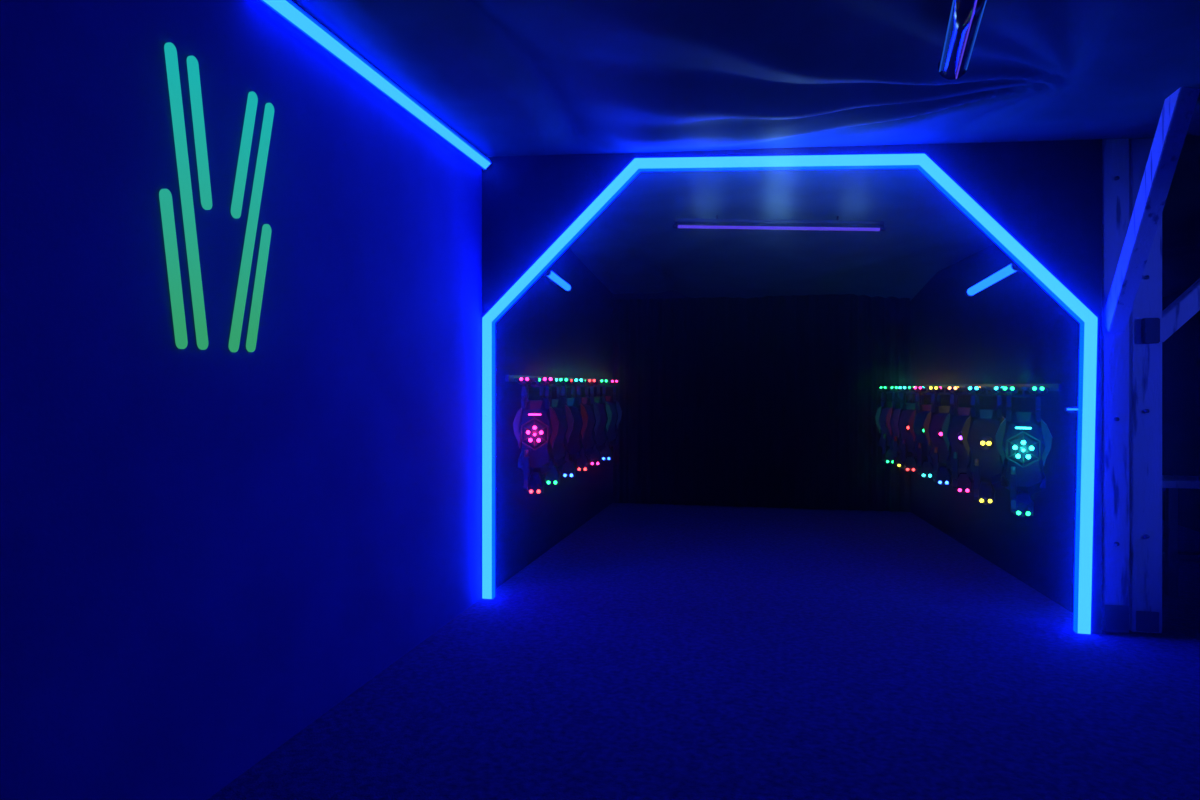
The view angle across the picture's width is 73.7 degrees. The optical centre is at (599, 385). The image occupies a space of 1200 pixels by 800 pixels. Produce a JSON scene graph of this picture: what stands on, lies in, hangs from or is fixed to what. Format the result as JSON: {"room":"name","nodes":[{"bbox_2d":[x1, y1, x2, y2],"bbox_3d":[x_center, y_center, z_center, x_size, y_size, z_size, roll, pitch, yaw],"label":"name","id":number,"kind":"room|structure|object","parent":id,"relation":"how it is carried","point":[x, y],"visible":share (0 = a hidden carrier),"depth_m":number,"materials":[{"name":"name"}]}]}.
{"room":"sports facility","nodes":[
{"label":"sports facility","id":0,"kind":"room"},
{"bbox_2d":[0,0,612,799],"bbox_3d":[-1.216,-0.100,4.095,0.111,3.200,12.900,0,0,12],"label":"wall","id":1,"kind":"structure","parent":0,"point":[206,553],"depth_m":3.00,"materials":[{"name":"blue paint"}]},
{"bbox_2d":[260,0,490,168],"bbox_3d":[-1.071,-1.560,4.363,0.070,0.070,2.585,0,0,12],"label":"strip light","id":2,"kind":"object","parent":1,"relation":"attached to","point":[287,9],"visible":1,"depth_m":3.94,"materials":[{"name":"blue plastic"}]},
{"bbox_2d":[505,375,597,384],"bbox_3d":[-0.277,-0.037,7.626,0.231,0.095,3.200,0,0,12],"label":"rack","id":3,"kind":"object","parent":1,"relation":"attached to","point":[513,378],"visible":0.27,"depth_m":6.29,"materials":[{"name":"black metal"}]},
{"bbox_2d":[513,377,558,494],"bbox_3d":[-0.488,0.376,6.102,0.350,0.894,0.371,0,0,2],"label":"vest","id":4,"kind":"object","parent":3,"relation":"hanging from","point":[536,423],"visible":1,"depth_m":6.04,"materials":[{"name":"black plastic"}]},
{"bbox_2d":[535,378,573,485],"bbox_3d":[-0.394,0.376,6.665,0.350,0.894,0.371,0,0,2],"label":"vest","id":5,"kind":"object","parent":3,"relation":"hanging from","point":[561,452],"visible":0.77,"depth_m":6.61,"materials":[{"name":"black plastic"}]},
{"bbox_2d":[555,378,587,477],"bbox_3d":[-0.281,0.376,7.193,0.350,0.894,0.371,0,0,2],"label":"vest","id":6,"kind":"object","parent":3,"relation":"hanging from","point":[576,447],"visible":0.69,"depth_m":7.13,"materials":[{"name":"black plastic"}]},
{"bbox_2d":[570,379,600,471],"bbox_3d":[-0.168,0.376,7.721,0.350,0.894,0.371,0,0,2],"label":"vest","id":7,"kind":"object","parent":3,"relation":"hanging from","point":[589,441],"visible":0.61,"depth_m":7.66,"materials":[{"name":"black plastic"}]},
{"bbox_2d":[584,379,611,465],"bbox_3d":[-0.049,0.376,8.278,0.350,0.894,0.371,0,0,2],"label":"vest","id":8,"kind":"object","parent":3,"relation":"hanging from","point":[601,437],"visible":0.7,"depth_m":8.22,"materials":[{"name":"black plastic"}]},
{"bbox_2d":[596,380,621,460],"bbox_3d":[0.070,0.376,8.836,0.350,0.894,0.371,0,0,2],"label":"vest","id":9,"kind":"object","parent":3,"relation":"hanging from","point":[612,433],"visible":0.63,"depth_m":8.78,"materials":[{"name":"black plastic"}]},
{"bbox_2d":[542,268,571,291],"bbox_3d":[-0.402,-0.965,7.305,0.110,0.124,0.805,0,0,12],"label":"tube light","id":10,"kind":"object","parent":1,"relation":"attached to","point":[548,274],"visible":0.8,"depth_m":7.25,"materials":[{"name":"blue plastic"}]},
{"bbox_2d":[207,503,1199,799],"bbox_3d":[1.909,1.550,3.427,6.700,0.100,13.100,0,0,12],"label":"floor","id":11,"kind":"structure","parent":0,"point":[653,651],"depth_m":3.98,"materials":[{"name":"carpet"}]},
{"bbox_2d":[1102,87,1199,632],"bbox_3d":[3.685,-0.040,4.262,1.546,3.040,1.173,0,0,12],"label":"timber post","id":12,"kind":"object","parent":11,"relation":"on","point":[1137,174],"visible":0.94,"depth_m":4.80,"materials":[{"name":"brown wood"}]},
{"bbox_2d":[1162,475,1199,596],"bbox_3d":[4.656,1.087,5.754,1.300,0.825,0.400,0,0,12],"label":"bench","id":13,"kind":"object","parent":11,"relation":"on","point":[1171,484],"visible":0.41,"depth_m":5.70,"materials":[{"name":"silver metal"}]},
{"bbox_2d":[290,0,1199,300],"bbox_3d":[1.909,-1.339,3.427,6.300,0.708,12.700,0,0,12],"label":"ceiling","id":14,"kind":"structure","parent":0,"point":[508,77],"depth_m":4.21,"materials":[{"name":"fabric"}]},
{"bbox_2d":[673,215,884,230],"bbox_3d":[1.451,-1.332,6.582,1.704,0.189,0.050,0,0,12],"label":"tube light","id":15,"kind":"object","parent":14,"relation":"attached to","point":[820,222],"visible":1,"depth_m":6.56,"materials":[{"name":"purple plastic"}]},
{"bbox_2d":[938,0,986,79],"bbox_3d":[1.283,-1.381,2.783,0.118,0.199,1.259,0,0,19],"label":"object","id":16,"kind":"object","parent":14,"relation":"attached to","point":[965,16],"visible":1,"depth_m":2.97,"materials":[{"name":"silver metal"}]},
{"bbox_2d":[482,139,1101,633],"bbox_3d":[1.102,-0.075,5.263,3.955,3.151,0.035,0,0,12],"label":"wall partition","id":17,"kind":"structure","parent":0,"point":[1046,195],"depth_m":4.97,"materials":[{"name":"paint"}]},
{"bbox_2d":[482,153,1097,633],"bbox_3d":[1.090,-0.024,5.257,3.926,3.046,0.053,0,0,12],"label":"arch","id":18,"kind":"object","parent":17,"relation":"attached to","point":[1088,321],"visible":1,"depth_m":5.12,"materials":[{"name":"blue plastic"}]},
{"bbox_2d":[613,290,1162,519],"bbox_3d":[3.246,-0.100,9.685,6.300,3.200,0.100,0,0,12],"label":"wall","id":19,"kind":"structure","parent":0,"point":[670,294],"depth_m":10.12,"materials":[{"name":"black paint"}]},
{"bbox_2d":[911,243,1079,613],"bbox_3d":[3.409,0.150,7.217,0.051,2.700,4.633,0,0,8],"label":"wall","id":20,"kind":"structure","parent":0,"point":[1012,330],"depth_m":6.43,"materials":[{"name":"black paint"}]},
{"bbox_2d":[911,384,1062,394],"bbox_3d":[3.243,0.033,7.350,0.292,0.095,3.960,0,0,8],"label":"rack","id":21,"kind":"object","parent":20,"relation":"attached to","point":[1021,387],"visible":0.53,"depth_m":6.13,"materials":[{"name":"black metal"}]},
{"bbox_2d":[875,386,900,463],"bbox_3d":[3.349,0.446,9.200,0.350,0.894,0.371,0,0,28],"label":"vest","id":22,"kind":"object","parent":21,"relation":"hanging from","point":[880,417],"visible":0.54,"depth_m":9.18,"materials":[{"name":"black plastic"}]},
{"bbox_2d":[886,386,914,467],"bbox_3d":[3.318,0.446,8.767,0.350,0.894,0.371,0,0,28],"label":"vest","id":23,"kind":"object","parent":21,"relation":"hanging from","point":[894,442],"visible":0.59,"depth_m":8.76,"materials":[{"name":"black plastic"}]},
{"bbox_2d":[894,386,926,471],"bbox_3d":[3.247,0.446,8.342,0.350,0.894,0.371,0,0,28],"label":"vest","id":24,"kind":"object","parent":21,"relation":"hanging from","point":[906,444],"visible":0.66,"depth_m":8.31,"materials":[{"name":"black plastic"}]},
{"bbox_2d":[908,386,943,477],"bbox_3d":[3.191,0.446,7.792,0.350,0.894,0.371,0,0,28],"label":"vest","id":25,"kind":"object","parent":21,"relation":"hanging from","point":[921,449],"visible":0.62,"depth_m":7.76,"materials":[{"name":"black plastic"}]},
{"bbox_2d":[923,386,962,484],"bbox_3d":[3.113,0.446,7.236,0.350,0.894,0.371,0,0,28],"label":"vest","id":26,"kind":"object","parent":21,"relation":"hanging from","point":[938,454],"visible":0.74,"depth_m":7.20,"materials":[{"name":"black plastic"}]},
{"bbox_2d":[942,386,983,493],"bbox_3d":[3.049,0.446,6.697,0.350,0.894,0.371,0,0,28],"label":"vest","id":27,"kind":"object","parent":21,"relation":"hanging from","point":[957,461],"visible":0.73,"depth_m":6.67,"materials":[{"name":"black plastic"}]},
{"bbox_2d":[961,386,1004,503],"bbox_3d":[2.939,0.446,6.087,0.350,0.894,0.371,0,0,28],"label":"vest","id":28,"kind":"object","parent":21,"relation":"hanging from","point":[985,466],"visible":0.92,"depth_m":6.04,"materials":[{"name":"black plastic"}]},
{"bbox_2d":[995,386,1051,516],"bbox_3d":[2.911,0.446,5.500,0.350,0.894,0.371,0,0,28],"label":"vest","id":29,"kind":"object","parent":21,"relation":"hanging from","point":[1023,439],"visible":1,"depth_m":5.44,"materials":[{"name":"black plastic"}]},
{"bbox_2d":[965,261,1021,296],"bbox_3d":[3.113,-0.835,6.291,0.132,0.149,1.088,0,0,7],"label":"tube light","id":30,"kind":"object","parent":20,"relation":"attached to","point":[1014,267],"visible":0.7,"depth_m":6.22,"materials":[{"name":"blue plastic"}]},
{"bbox_2d":[1064,407,1077,411],"bbox_3d":[3.032,0.150,5.095,0.120,0.030,0.057,0,0,12],"label":"indicator light","id":31,"kind":"object","parent":20,"relation":"attached to","point":[1066,409],"visible":0.6,"depth_m":5.08,"materials":[{"name":"blue plastic"}]},
{"bbox_2d":[1163,280,1199,531],"bbox_3d":[5.038,-0.100,2.758,0.100,3.200,12.900,0,0,12],"label":"wall","id":32,"kind":"structure","parent":0,"point":[1181,350],"depth_m":8.53,"materials":[{"name":"black paint"}]}
]}

